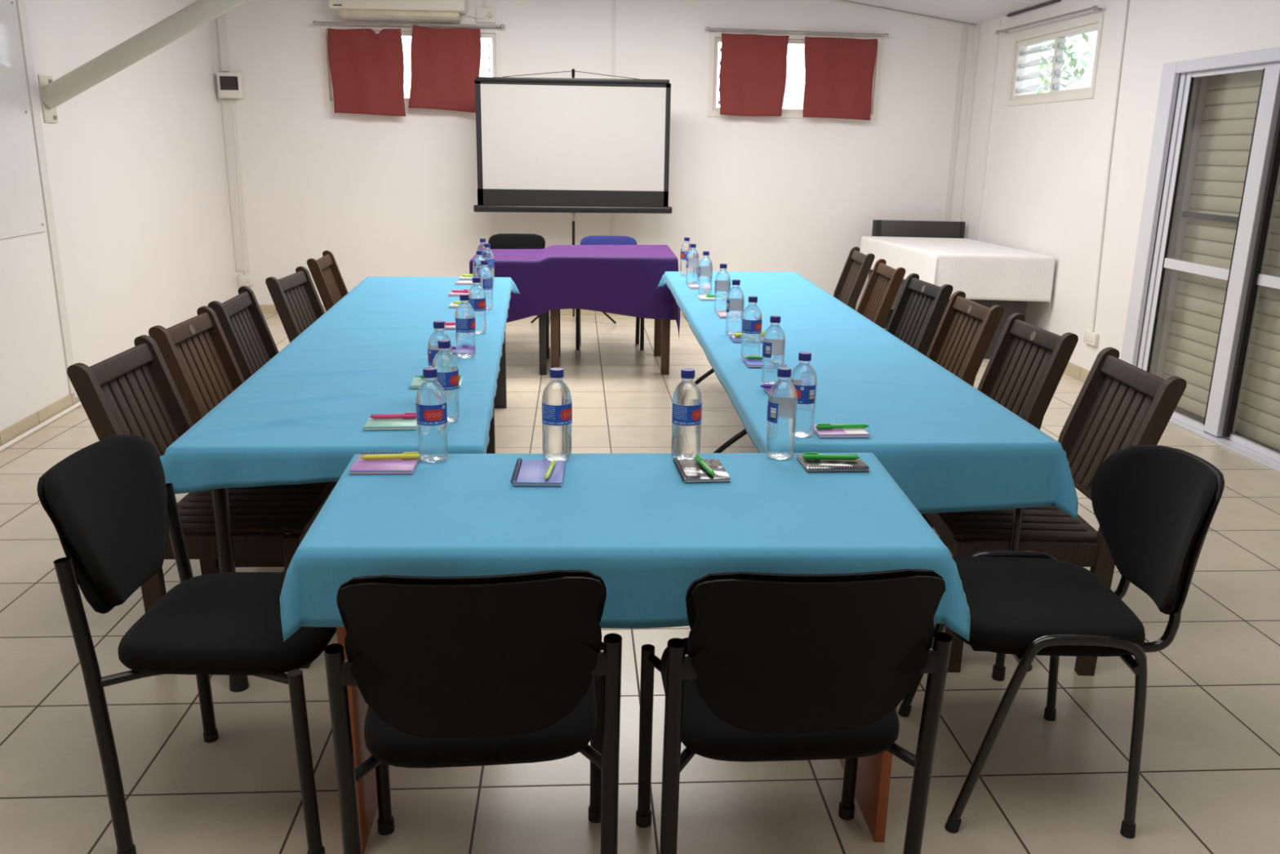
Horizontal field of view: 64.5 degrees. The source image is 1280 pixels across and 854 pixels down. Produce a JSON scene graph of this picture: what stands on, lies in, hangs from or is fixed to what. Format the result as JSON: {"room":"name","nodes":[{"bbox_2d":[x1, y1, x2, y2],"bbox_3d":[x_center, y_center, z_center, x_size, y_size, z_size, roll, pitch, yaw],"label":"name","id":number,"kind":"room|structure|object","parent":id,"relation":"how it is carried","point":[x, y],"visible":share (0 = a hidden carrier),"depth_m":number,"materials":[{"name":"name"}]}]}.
{"room":"conference room","nodes":[
{"label":"conference room","id":0,"kind":"room"},
{"bbox_2d":[0,0,235,431],"bbox_3d":[-3.230,-1.309,3.384,0.150,3.750,12.128,-1,15,-6],"label":"wall","id":1,"kind":"structure","parent":0,"point":[135,158],"depth_m":6.79,"materials":[{"name":"paint"}]},
{"bbox_2d":[0,0,46,239],"bbox_3d":[-3.309,-1.598,4.902,0.012,1.400,1.497,-1,15,-6],"label":"whiteboard","id":2,"kind":"object","parent":1,"relation":"attached to","point":[21,203],"visible":1,"depth_m":5.46,"materials":[{"name":"metal"}]},
{"bbox_2d":[0,392,79,446],"bbox_3d":[-3.181,0.450,3.903,0.012,0.085,11.782,-1,15,-6],"label":"baseboard","id":3,"kind":"structure","parent":1,"relation":"attached to","point":[29,422],"depth_m":5.66,"materials":[{"name":"tile"}]},
{"bbox_2d":[15,0,78,397],"bbox_3d":[-3.398,-1.815,5.686,0.012,3.400,0.080,0,15,-4],"label":"trim","id":4,"kind":"structure","parent":1,"relation":"attached to","point":[20,4],"depth_m":5.79,"materials":[{"name":"plastic"}]},
{"bbox_2d":[37,0,247,123],"bbox_3d":[-2.009,-2.569,5.746,2.850,1.667,0.155,0,15,-4],"label":"brace","id":5,"kind":"object","parent":1,"relation":"attached to","point":[53,94],"visible":1,"depth_m":5.75,"materials":[{"name":"metal"}]},
{"bbox_2d":[210,0,975,308],"bbox_3d":[-0.360,-2.900,9.347,7.250,3.750,0.140,0,15,-4],"label":"wall","id":6,"kind":"structure","parent":0,"point":[387,196],"depth_m":9.37,"materials":[{"name":"paint"}]},
{"bbox_2d":[217,13,230,71],"bbox_3d":[-3.657,-3.843,8.790,0.060,1.440,0.030,0,15,-4],"label":"trim","id":7,"kind":"structure","parent":6,"relation":"attached to","point":[221,19],"depth_m":8.91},
{"bbox_2d":[216,72,244,98],"bbox_3d":[-3.631,-3.025,8.982,0.200,0.215,0.097,0,15,-4],"label":"box","id":8,"kind":"object","parent":6,"relation":"attached to","point":[230,85],"visible":1,"depth_m":8.94,"materials":[{"name":"white plastic"}]},
{"bbox_2d":[221,99,249,271],"bbox_3d":[-3.690,-2.187,9.254,0.115,1.520,0.012,0,15,-4],"label":"trim","id":9,"kind":"structure","parent":6,"relation":"attached to","point":[227,111],"depth_m":9.24,"materials":[{"name":"plastic"}]},
{"bbox_2d":[231,98,246,274],"bbox_3d":[-3.662,-2.180,9.255,0.033,1.565,0.016,0,15,-4],"label":"cable conduit","id":10,"kind":"object","parent":6,"relation":"attached to","point":[232,100],"visible":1,"depth_m":9.24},
{"bbox_2d":[328,0,466,22],"bbox_3d":[-2.103,-3.690,8.825,1.165,0.284,0.222,0,15,-4],"label":"air conditioner","id":11,"kind":"object","parent":6,"relation":"attached to","point":[402,11],"visible":1,"depth_m":8.76,"materials":[{"name":"beige plastic"}]},
{"bbox_2d":[312,21,505,28],"bbox_3d":[-2.029,-3.547,8.945,1.670,0.044,0.088,0,15,-4],"label":"curtain rod","id":12,"kind":"object","parent":6,"relation":"attached to","point":[502,26],"visible":1,"depth_m":8.91,"materials":[{"name":"metal"}]},
{"bbox_2d":[327,22,405,116],"bbox_3d":[-2.417,-3.160,8.968,0.648,0.780,0.036,0,15,-4],"label":"curtain","id":13,"kind":"object","parent":12,"relation":"hanging from","point":[366,67],"visible":1,"depth_m":8.97,"materials":[{"name":"red fabric"}]},
{"bbox_2d":[408,24,480,112],"bbox_3d":[-1.739,-3.179,9.007,0.657,0.742,0.035,0,15,-4],"label":"curtain","id":14,"kind":"object","parent":12,"relation":"hanging from","point":[445,63],"visible":0.96,"depth_m":9.00,"materials":[{"name":"red fabric"}]},
{"bbox_2d":[320,24,501,107],"bbox_3d":[-2.040,-3.235,9.127,1.580,0.690,0.121,0,15,-4],"label":"window","id":15,"kind":"structure","parent":6,"relation":"in","point":[486,33],"depth_m":9.03,"materials":[{"name":"white plastic"}]},
{"bbox_2d":[467,6,495,22],"bbox_3d":[-1.399,-3.646,8.974,0.238,0.128,0.055,0,15,-4],"label":"power socket","id":16,"kind":"object","parent":6,"relation":"attached to","point":[484,15],"visible":1,"depth_m":8.95,"materials":[{"name":"white plastic"}]},
{"bbox_2d":[258,304,857,316],"bbox_3d":[-0.385,-1.112,9.759,6.850,0.084,0.012,0,15,-4],"label":"baseboard","id":17,"kind":"structure","parent":6,"relation":"attached to","point":[265,308],"depth_m":9.74,"materials":[{"name":"tile"}]},
{"bbox_2d":[610,0,616,235],"bbox_3d":[-0.250,-2.635,9.351,0.035,3.060,0.006,0,15,-4],"label":"trim","id":18,"kind":"structure","parent":6,"relation":"attached to","point":[614,2],"depth_m":9.14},
{"bbox_2d":[707,31,883,119],"bbox_3d":[1.418,-3.229,9.350,1.590,0.730,0.125,0,15,-4],"label":"window","id":19,"kind":"structure","parent":6,"relation":"in","point":[715,37],"depth_m":9.27,"materials":[{"name":"white plastic"}]},
{"bbox_2d":[705,26,888,37],"bbox_3d":[1.415,-3.565,9.158,1.670,0.053,0.088,0,15,-4],"label":"curtain rod","id":20,"kind":"object","parent":6,"relation":"attached to","point":[707,28],"visible":1,"depth_m":9.12,"materials":[{"name":"metal"}]},
{"bbox_2d":[719,29,789,116],"bbox_3d":[1.028,-3.201,9.176,0.617,0.744,0.035,0,15,-4],"label":"curtain","id":21,"kind":"object","parent":20,"relation":"hanging from","point":[753,67],"visible":1,"depth_m":9.17,"materials":[{"name":"red fabric"}]},
{"bbox_2d":[802,31,877,120],"bbox_3d":[1.809,-3.194,9.226,0.660,0.761,0.037,0,15,-4],"label":"curtain","id":22,"kind":"object","parent":20,"relation":"hanging from","point":[839,72],"visible":1,"depth_m":9.23,"materials":[{"name":"red fabric"}]},
{"bbox_2d":[828,0,977,27],"bbox_3d":[1.821,-3.833,9.143,2.576,0.380,0.020,0,15,-4],"label":"trim","id":23,"kind":"structure","parent":6,"relation":"attached to","point":[837,1],"depth_m":9.19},
{"bbox_2d":[944,25,968,221],"bbox_3d":[2.955,-2.415,9.614,0.050,2.600,0.008,0,15,-4],"label":"trim","id":24,"kind":"structure","parent":6,"relation":"attached to","point":[964,33],"depth_m":9.49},
{"bbox_2d":[0,313,1279,853],"bbox_3d":[0.047,0.536,4.131,7.400,0.100,12.170,0,15,-4],"label":"floor","id":25,"kind":"structure","parent":0,"point":[1209,780],"depth_m":2.75,"materials":[{"name":"tile"}]},
{"bbox_2d":[0,401,81,451],"bbox_3d":[-3.322,0.064,5.414,0.024,0.023,8.308,-1,15,-6],"label":"conduit","id":26,"kind":"object","parent":25,"relation":"on","point":[52,419],"visible":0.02,"depth_m":5.63,"materials":[{"name":"white plastic"}]},
{"bbox_2d":[36,434,336,853],"bbox_3d":[-0.999,0.485,2.403,0.588,0.880,0.534,1,15,-1],"label":"office chair","id":27,"kind":"object","parent":25,"relation":"on","point":[112,508],"visible":0.94,"depth_m":2.25,"materials":[{"name":"fabric"}]},
{"bbox_2d":[43,434,167,606],"bbox_3d":[-1.217,0.220,2.328,0.118,0.335,0.457,1,15,-1],"label":"backrest","id":28,"kind":"object","parent":27,"relation":"on","point":[105,502],"depth_m":2.28,"materials":[{"name":"black fabric"}]},
{"bbox_2d":[66,334,337,668],"bbox_3d":[-1.321,0.222,3.210,0.613,0.950,0.482,0,15,-3],"label":"wooden chair","id":29,"kind":"object","parent":25,"relation":"on","point":[134,390],"visible":0.58,"depth_m":3.11,"materials":[{"name":"brown wood"}]},
{"bbox_2d":[148,306,337,482],"bbox_3d":[-1.383,0.056,3.810,0.613,0.950,0.482,0,15,-3],"label":"wooden chair","id":30,"kind":"object","parent":25,"relation":"on","point":[197,353],"visible":0.2,"depth_m":3.71,"materials":[{"name":"brown wood"}]},
{"bbox_2d":[207,285,279,381],"bbox_3d":[-1.435,-0.102,4.383,0.613,0.950,0.482,-1,15,-6],"label":"wooden chair","id":31,"kind":"object","parent":25,"relation":"on","point":[242,322],"visible":0.2,"depth_m":4.30,"materials":[{"name":"brown wood"}]},
{"bbox_2d":[265,266,324,342],"bbox_3d":[-1.459,-0.301,5.106,0.613,0.950,0.482,1,15,-1],"label":"wooden chair","id":32,"kind":"object","parent":25,"relation":"on","point":[295,299],"visible":0.16,"depth_m":4.99,"materials":[{"name":"brown wood"}]},
{"bbox_2d":[306,250,348,311],"bbox_3d":[-1.550,-0.527,5.924,0.613,0.950,0.482,-1,15,-6],"label":"wooden chair","id":33,"kind":"object","parent":25,"relation":"on","point":[325,272],"visible":0.16,"depth_m":5.80,"materials":[{"name":"brown wood"}]},
{"bbox_2d":[211,404,495,692],"bbox_3d":[-0.972,0.181,3.761,0.926,0.749,1.793,0,15,-4],"label":"trestle table","id":34,"kind":"object","parent":25,"relation":"on","point":[237,683],"visible":0.15,"depth_m":2.87,"materials":[{"name":"grey laminate"}]},
{"bbox_2d":[324,569,622,853],"bbox_3d":[-0.315,0.597,2.039,0.534,0.880,0.588,-1,15,-6],"label":"office chair","id":35,"kind":"object","parent":25,"relation":"on","point":[517,668],"visible":1,"depth_m":1.77,"materials":[{"name":"black paint"}]},
{"bbox_2d":[336,569,606,631],"bbox_3d":[-0.285,0.393,1.754,0.457,0.335,0.118,-1,15,-6],"label":"backrest","id":36,"kind":"object","parent":35,"relation":"on","point":[552,600],"depth_m":1.68,"materials":[{"name":"black fabric"}]},
{"bbox_2d":[493,332,506,408],"bbox_3d":[-1.178,-0.328,5.599,0.879,0.749,1.869,-1,15,-6],"label":"trestle table","id":37,"kind":"object","parent":25,"relation":"on","point":[500,398],"visible":0.16,"depth_m":6.22,"materials":[{"name":"grey laminate"}]},
{"bbox_2d":[160,276,519,493],"bbox_3d":[-1.076,-0.379,4.599,1.003,0.168,3.925,-1,15,-6],"label":"tablecloth","id":38,"kind":"object","parent":37,"relation":"on","point":[301,418],"visible":0.87,"depth_m":3.34,"materials":[{"name":"teal fabric"}]},
{"bbox_2d":[364,413,417,430],"bbox_3d":[-0.735,-0.018,3.013,0.150,0.018,0.132,-1,15,-7],"label":"notebook","id":39,"kind":"object","parent":38,"relation":"on","point":[371,424],"visible":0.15,"depth_m":2.97,"materials":[{"name":"paper"}]},
{"bbox_2d":[427,320,452,367],"bbox_3d":[-0.661,-0.228,3.351,0.079,0.244,0.079,3,15,6],"label":"water bottle","id":40,"kind":"object","parent":38,"relation":"on","point":[438,334],"visible":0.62,"depth_m":3.31,"materials":[{"name":"clear plastic"}]},
{"bbox_2d":[431,339,459,422],"bbox_3d":[-0.581,-0.138,3.027,0.079,0.244,0.079,10,18,30],"label":"water bottle","id":41,"kind":"object","parent":38,"relation":"on","point":[446,363],"visible":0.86,"depth_m":2.99,"materials":[{"name":"clear plastic"}]},
{"bbox_2d":[454,293,475,358],"bbox_3d":[-0.682,-0.395,3.957,0.079,0.244,0.079,7,16,20],"label":"water bottle","id":42,"kind":"object","parent":38,"relation":"on","point":[464,315],"visible":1,"depth_m":3.93,"materials":[{"name":"clear plastic"}]},
{"bbox_2d":[468,276,486,333],"bbox_3d":[-0.719,-0.537,4.472,0.079,0.244,0.079,-11,19,-37],"label":"water bottle","id":43,"kind":"object","parent":38,"relation":"on","point":[477,293],"visible":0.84,"depth_m":4.44,"materials":[{"name":"clear plastic"}]},
{"bbox_2d":[476,260,493,309],"bbox_3d":[-0.785,-0.721,5.136,0.079,0.244,0.079,-6,17,-23],"label":"water bottle","id":44,"kind":"object","parent":38,"relation":"on","point":[484,272],"visible":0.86,"depth_m":5.10,"materials":[{"name":"clear plastic"}]},
{"bbox_2d":[488,233,550,355],"bbox_3d":[-0.983,-1.064,8.045,0.544,0.880,0.593,0,15,-4],"label":"office chair","id":45,"kind":"object","parent":25,"relation":"on","point":[500,241],"visible":0.26,"depth_m":8.16,"materials":[{"name":"fabric"}]},
{"bbox_2d":[488,233,545,248],"bbox_3d":[-0.992,-1.387,8.190,0.457,0.335,0.118,0,15,-4],"label":"backrest","id":46,"kind":"object","parent":45,"relation":"on","point":[500,241],"depth_m":8.16,"materials":[{"name":"black fabric"}]},
{"bbox_2d":[538,311,548,374],"bbox_3d":[-0.921,-0.837,7.376,0.499,0.798,0.640,0,15,-4],"label":"wooden table","id":47,"kind":"object","parent":25,"relation":"on","point":[543,318],"visible":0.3,"depth_m":7.15,"materials":[{"name":"black wood"}]},
{"bbox_2d":[473,68,671,324],"bbox_3d":[-0.600,-2.049,9.138,1.750,2.203,0.466,0,15,-4],"label":"projection screen","id":48,"kind":"object","parent":25,"relation":"on","point":[544,144],"visible":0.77,"depth_m":8.82,"materials":[{"name":"fabric"}]},
{"bbox_2d":[574,235,644,357],"bbox_3d":[-0.243,-1.038,7.995,0.544,0.880,0.593,0,15,-4],"label":"office chair","id":49,"kind":"object","parent":25,"relation":"on","point":[590,240],"visible":0.25,"depth_m":8.10,"materials":[{"name":"fabric"}]},
{"bbox_2d":[580,235,636,244],"bbox_3d":[-0.253,-1.361,8.140,0.457,0.335,0.118,0,15,-4],"label":"backrest","id":50,"kind":"object","parent":49,"relation":"on","point":[590,240],"depth_m":8.11,"materials":[{"name":"blue fabric"}]},
{"bbox_2d":[550,309,670,374],"bbox_3d":[-0.228,-0.867,7.474,0.885,0.827,0.760,0,15,-4],"label":"wooden table","id":51,"kind":"object","parent":25,"relation":"on","point":[662,327],"visible":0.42,"depth_m":7.20,"materials":[{"name":"brown wood"}]},
{"bbox_2d":[469,244,679,336],"bbox_3d":[-0.485,-0.988,7.491,1.493,0.636,1.004,0,15,-4],"label":"tablecloth","id":52,"kind":"object","parent":51,"relation":"on","point":[616,279],"visible":0.7,"depth_m":7.02,"materials":[{"name":"purple fabric"}]},
{"bbox_2d":[336,626,897,853],"bbox_3d":[-0.053,0.528,2.549,1.345,0.750,0.660,0,15,-4],"label":"desk","id":53,"kind":"object","parent":25,"relation":"on","point":[873,771],"visible":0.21,"depth_m":2.35,"materials":[{"name":"orange laminate"}]},
{"bbox_2d":[280,452,970,641],"bbox_3d":[-0.048,0.257,2.436,1.466,0.180,0.811,0,15,-4],"label":"tablecloth","id":54,"kind":"object","parent":53,"relation":"on","point":[631,521],"visible":0.83,"depth_m":2.21,"materials":[{"name":"teal fabric"}]},
{"bbox_2d":[348,451,419,474],"bbox_3d":[-0.658,0.091,2.624,0.158,0.018,0.149,0,15,-4],"label":"notebook","id":55,"kind":"object","parent":54,"relation":"on","point":[361,466],"visible":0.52,"depth_m":2.59,"materials":[{"name":"paper"}]},
{"bbox_2d":[360,452,419,459],"bbox_3d":[-0.650,0.076,2.637,0.150,0.018,0.016,-1,16,-8],"label":"pen","id":56,"kind":"object","parent":55,"relation":"on","point":[405,455],"visible":1,"depth_m":2.63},
{"bbox_2d":[415,367,448,462],"bbox_3d":[-0.544,-0.033,2.648,0.079,0.244,0.079,-1,16,-8],"label":"water bottle","id":57,"kind":"object","parent":54,"relation":"on","point":[431,406],"visible":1,"depth_m":2.62,"materials":[{"name":"clear plastic"}]},
{"bbox_2d":[511,457,564,486],"bbox_3d":[-0.257,0.113,2.569,0.125,0.018,0.185,0,15,-2],"label":"notebook","id":58,"kind":"object","parent":54,"relation":"on","point":[529,473],"visible":1,"depth_m":2.54,"materials":[{"name":"paper"}]},
{"bbox_2d":[542,367,572,461],"bbox_3d":[-0.218,-0.034,2.669,0.079,0.244,0.079,15,21,42],"label":"water bottle","id":59,"kind":"object","parent":54,"relation":"on","point":[557,402],"visible":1,"depth_m":2.64,"materials":[{"name":"clear plastic"}]},
{"bbox_2d":[671,368,702,459],"bbox_3d":[0.124,-0.033,2.687,0.079,0.244,0.079,15,21,42],"label":"water bottle","id":60,"kind":"object","parent":54,"relation":"on","point":[686,403],"visible":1,"depth_m":2.66,"materials":[{"name":"clear plastic"}]},
{"bbox_2d":[672,457,730,483],"bbox_3d":[0.157,0.109,2.607,0.123,0.018,0.165,-1,15,-6],"label":"notebook","id":61,"kind":"object","parent":54,"relation":"on","point":[691,471],"visible":0.99,"depth_m":2.58,"materials":[{"name":"paper"}]},
{"bbox_2d":[765,367,797,459],"bbox_3d":[0.381,-0.038,2.722,0.079,0.244,0.079,-10,19,-34],"label":"water bottle","id":62,"kind":"object","parent":54,"relation":"on","point":[782,402],"visible":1,"depth_m":2.69,"materials":[{"name":"clear plastic"}]},
{"bbox_2d":[796,453,869,471],"bbox_3d":[0.511,0.093,2.687,0.165,0.018,0.132,0,15,-5],"label":"notebook","id":63,"kind":"object","parent":54,"relation":"on","point":[810,465],"visible":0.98,"depth_m":2.65,"materials":[{"name":"paper"}]},
{"bbox_2d":[802,452,859,460],"bbox_3d":[0.508,0.079,2.694,0.150,0.020,0.018,1,15,0],"label":"pen","id":64,"kind":"object","parent":63,"relation":"on","point":[806,455],"visible":1,"depth_m":2.69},
{"bbox_2d":[694,368,714,385],"bbox_3d":[0.665,-0.423,6.036,0.920,0.738,2.058,0,15,-4],"label":"folding table","id":65,"kind":"object","parent":25,"relation":"on","point":[709,372],"visible":0.06,"depth_m":6.30,"materials":[{"name":"black metal"}]},
{"bbox_2d":[657,271,1078,519],"bbox_3d":[0.692,-0.408,4.950,0.987,0.218,4.306,0,15,-2],"label":"tablecloth","id":66,"kind":"object","parent":65,"relation":"on","point":[948,446],"visible":0.73,"depth_m":3.32,"materials":[{"name":"teal fabric"}]},
{"bbox_2d":[685,244,699,284],"bbox_3d":[0.322,-0.998,6.212,0.079,0.244,0.079,-3,16,-13],"label":"water bottle","id":67,"kind":"object","parent":66,"relation":"on","point":[692,256],"visible":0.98,"depth_m":6.19,"materials":[{"name":"clear plastic"}]},
{"bbox_2d":[697,251,712,295],"bbox_3d":[0.373,-0.877,5.775,0.079,0.244,0.079,0,15,-4],"label":"water bottle","id":68,"kind":"object","parent":66,"relation":"on","point":[705,265],"visible":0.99,"depth_m":5.75,"materials":[{"name":"clear plastic"}]},
{"bbox_2d":[714,263,730,312],"bbox_3d":[0.420,-0.707,5.159,0.079,0.244,0.079,3,15,6],"label":"water bottle","id":69,"kind":"object","parent":66,"relation":"on","point":[722,280],"visible":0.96,"depth_m":5.13,"materials":[{"name":"clear plastic"}]},
{"bbox_2d":[725,279,744,334],"bbox_3d":[0.425,-0.536,4.536,0.079,0.244,0.079,-3,16,-13],"label":"water bottle","id":70,"kind":"object","parent":66,"relation":"on","point":[735,299],"visible":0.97,"depth_m":4.51,"materials":[{"name":"clear plastic"}]},
{"bbox_2d":[740,296,762,357],"bbox_3d":[0.445,-0.397,4.032,0.079,0.244,0.079,-11,19,-37],"label":"water bottle","id":71,"kind":"object","parent":66,"relation":"on","point":[752,319],"visible":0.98,"depth_m":4.00,"materials":[{"name":"clear plastic"}]},
{"bbox_2d":[761,315,785,384],"bbox_3d":[0.471,-0.269,3.569,0.079,0.244,0.079,-12,20,-40],"label":"water bottle","id":72,"kind":"object","parent":66,"relation":"on","point":[774,338],"visible":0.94,"depth_m":3.54,"materials":[{"name":"clear plastic"}]},
{"bbox_2d":[790,351,817,437],"bbox_3d":[0.471,-0.095,2.934,0.079,0.244,0.079,-6,17,-23],"label":"water bottle","id":73,"kind":"object","parent":66,"relation":"on","point":[803,377],"visible":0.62,"depth_m":2.90,"materials":[{"name":"clear plastic"}]},
{"bbox_2d":[813,423,870,437],"bbox_3d":[0.591,0.011,3.003,0.150,0.011,0.115,0,15,-5],"label":"notebook","id":74,"kind":"object","parent":66,"relation":"on","point":[860,432],"visible":0.56,"depth_m":2.96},
{"bbox_2d":[635,568,952,853],"bbox_3d":[0.284,0.598,2.072,0.534,0.880,0.588,0,15,-5],"label":"office chair","id":75,"kind":"object","parent":25,"relation":"on","point":[769,666],"visible":1,"depth_m":1.81,"materials":[{"name":"black paint"}]},
{"bbox_2d":[685,568,943,629],"bbox_3d":[0.306,0.394,1.786,0.457,0.335,0.118,0,15,-5],"label":"backrest","id":76,"kind":"object","parent":75,"relation":"on","point":[898,598],"depth_m":1.72,"materials":[{"name":"plastic"}]},
{"bbox_2d":[833,246,875,310],"bbox_3d":[1.152,-0.689,6.676,0.613,0.950,0.482,1,15,0],"label":"wooden chair","id":77,"kind":"object","parent":25,"relation":"on","point":[856,268],"visible":0.21,"depth_m":6.60,"materials":[{"name":"brown wood"}]},
{"bbox_2d":[713,428,1023,680],"bbox_3d":[0.750,0.144,3.998,0.896,0.749,2.081,0,15,-4],"label":"folding table","id":78,"kind":"object","parent":25,"relation":"on","point":[998,668],"visible":0.1,"depth_m":3.10,"materials":[{"name":"grey laminate"}]},
{"bbox_2d":[856,258,906,328],"bbox_3d":[1.147,-0.483,5.927,0.613,0.950,0.482,1,15,-1],"label":"wooden chair","id":79,"kind":"object","parent":25,"relation":"on","point":[884,282],"visible":0.19,"depth_m":5.84,"materials":[{"name":"brown wood"}]},
{"bbox_2d":[868,219,965,279],"bbox_3d":[2.598,-1.466,9.591,0.845,0.951,0.045,2,15,3],"label":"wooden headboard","id":80,"kind":"object","parent":25,"relation":"on","point":[908,228],"visible":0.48,"depth_m":9.48,"materials":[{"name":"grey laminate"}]},
{"bbox_2d":[885,273,953,355],"bbox_3d":[1.175,-0.286,5.210,0.613,0.950,0.482,-1,15,-6],"label":"wooden chair","id":81,"kind":"object","parent":25,"relation":"on","point":[920,307],"visible":0.23,"depth_m":5.14,"materials":[{"name":"brown wood"}]},
{"bbox_2d":[870,269,1026,359],"bbox_3d":[2.581,-1.118,8.580,0.981,0.815,1.665,0,15,-4],"label":"desk","id":82,"kind":"object","parent":25,"relation":"on","point":[1011,307],"visible":0.2,"depth_m":7.91,"materials":[{"name":"grey laminate"}]},
{"bbox_2d":[860,235,1055,309],"bbox_3d":[2.590,-1.308,8.525,0.945,0.435,1.778,-1,15,-7],"label":"tablecloth","id":83,"kind":"object","parent":82,"relation":"on","point":[982,270],"visible":0.9,"depth_m":7.79,"materials":[{"name":"white fabric"}]},
{"bbox_2d":[925,290,1004,386],"bbox_3d":[1.194,-0.109,4.567,0.613,0.950,0.482,0,15,-3],"label":"wooden chair","id":84,"kind":"object","parent":25,"relation":"on","point":[965,332],"visible":0.25,"depth_m":4.49,"materials":[{"name":"brown wood"}]},
{"bbox_2d":[938,312,1078,546],"bbox_3d":[1.230,0.065,3.933,0.613,0.950,0.482,0,15,-4],"label":"wooden chair","id":85,"kind":"object","parent":25,"relation":"on","point":[1027,364],"visible":0.27,"depth_m":3.85,"materials":[{"name":"brown wood"}]},
{"bbox_2d":[920,346,1186,675],"bbox_3d":[1.259,0.250,3.263,0.613,0.950,0.482,1,15,1],"label":"wooden chair","id":86,"kind":"object","parent":25,"relation":"on","point":[1119,405],"visible":0.53,"depth_m":3.15,"materials":[{"name":"brown wood"}]},
{"bbox_2d":[897,444,1224,838],"bbox_3d":[1.051,0.490,2.557,0.613,0.860,0.545,1,15,1],"label":"office chair","id":87,"kind":"object","parent":25,"relation":"on","point":[1154,506],"visible":0.95,"depth_m":2.43,"materials":[{"name":"fabric"}]},
{"bbox_2d":[1090,444,1216,614],"bbox_3d":[1.274,0.253,2.486,0.138,0.357,0.510,1,15,1],"label":"backrest","id":88,"kind":"object","parent":87,"relation":"on","point":[1154,506],"depth_m":2.50,"materials":[{"name":"black fabric"}]},
{"bbox_2d":[842,0,1054,25],"bbox_3d":[0.074,-2.629,3.261,7.550,1.180,12.170,0,15,-4],"label":"ceiling","id":89,"kind":"structure","parent":0,"point":[975,12],"depth_m":8.73,"materials":[{"name":"paint"}]},
{"bbox_2d":[956,0,1180,370],"bbox_3d":[3.525,-0.833,3.943,0.220,2.750,12.110,0,15,-4],"label":"wall","id":90,"kind":"structure","parent":0,"point":[1046,173],"depth_m":7.43,"materials":[{"name":"paint"}]},
{"bbox_2d":[960,24,981,222],"bbox_3d":[3.058,-2.387,9.518,0.006,2.600,0.040,0,15,-4],"label":"trim","id":91,"kind":"structure","parent":90,"relation":"attached to","point":[980,25],"depth_m":9.39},
{"bbox_2d":[977,19,1001,240],"bbox_3d":[3.086,-2.260,9.077,0.006,2.590,0.020,0,15,-4],"label":"trim","id":92,"kind":"structure","parent":90,"relation":"attached to","point":[1000,20],"depth_m":8.97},
{"bbox_2d":[995,5,1102,34],"bbox_3d":[3.123,-3.130,7.826,0.088,0.050,1.730,0,15,-4],"label":"curtain rod","id":93,"kind":"object","parent":90,"relation":"attached to","point":[1094,7],"visible":1,"depth_m":7.66,"materials":[{"name":"metal"}]},
{"bbox_2d":[1006,13,1104,106],"bbox_3d":[3.216,-2.791,7.816,0.118,0.555,1.490,0,15,-4],"label":"window","id":94,"kind":"structure","parent":90,"relation":"in","point":[1055,95],"depth_m":7.84,"materials":[{"name":"white plastic"}]},
{"bbox_2d":[1064,361,1089,381],"bbox_3d":[3.386,0.445,4.318,0.012,0.084,11.770,0,15,-4],"label":"baseboard","id":95,"kind":"structure","parent":90,"relation":"attached to","point":[1072,369],"depth_m":7.39,"materials":[{"name":"tile"}]},
{"bbox_2d":[1091,0,1128,331],"bbox_3d":[3.217,-1.815,6.927,0.018,2.326,0.148,0,15,-4],"label":"cable conduit","id":96,"kind":"object","parent":90,"relation":"attached to","point":[1127,1],"visible":1,"depth_m":6.94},
{"bbox_2d":[1153,268,1227,423],"bbox_3d":[3.417,-0.514,6.290,0.060,0.861,0.600,0,15,-4],"label":"roller shutter","id":97,"kind":"object","parent":90,"relation":"attached to","point":[1193,308],"depth_m":6.30,"materials":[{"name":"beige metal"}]},
{"bbox_2d":[1120,46,1279,472],"bbox_3d":[3.378,-0.805,5.023,0.126,2.120,3.190,0,15,-4],"label":"door","id":98,"kind":"structure","parent":90,"relation":"in","point":[1245,277],"depth_m":5.79,"materials":[{"name":"white metal"}]},
{"bbox_2d":[1171,70,1262,269],"bbox_3d":[3.434,-1.518,6.014,0.060,1.089,0.600,0,15,-4],"label":"roller shutter","id":99,"kind":"object","parent":90,"relation":"attached to","point":[1223,121],"depth_m":6.05,"materials":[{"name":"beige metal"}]},
{"bbox_2d":[1181,211,1238,223],"bbox_3d":[3.403,-1.226,5.952,0.020,0.035,0.740,0,15,-4],"label":"bar","id":100,"kind":"object","parent":99,"relation":"attached to","point":[1184,214],"visible":0.56,"depth_m":6.02,"materials":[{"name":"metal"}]},
{"bbox_2d":[1234,285,1279,453],"bbox_3d":[3.465,-0.320,5.529,0.060,0.850,0.387,0,15,-4],"label":"roller shutter","id":101,"kind":"object","parent":90,"relation":"attached to","point":[1258,420],"depth_m":5.64,"materials":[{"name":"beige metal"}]},
{"bbox_2d":[1164,0,1279,63],"bbox_3d":[3.356,-2.116,4.660,0.024,0.600,3.190,0,15,-4],"label":"wall","id":102,"kind":"structure","parent":0,"point":[1198,28],"depth_m":5.73,"materials":[{"name":"paint"}]},
{"label":"outside","id":103,"kind":"structure","parent":0,"visible":0},
{"bbox_3d":[7.168,-1.341,11.771,8.000,0.100,14.000,0,15,-4],"label":"ground","id":104,"kind":"structure","parent":103,"visible":0},
{"bbox_2d":[1036,33,1095,93],"bbox_3d":[4.908,-4.226,14.169,2.389,4.134,2.631,0,15,-4],"label":"tree","id":105,"kind":"object","parent":104,"relation":"on","point":[1073,62],"visible":0.1,"depth_m":13.58,"materials":[{"name":"green plant"}]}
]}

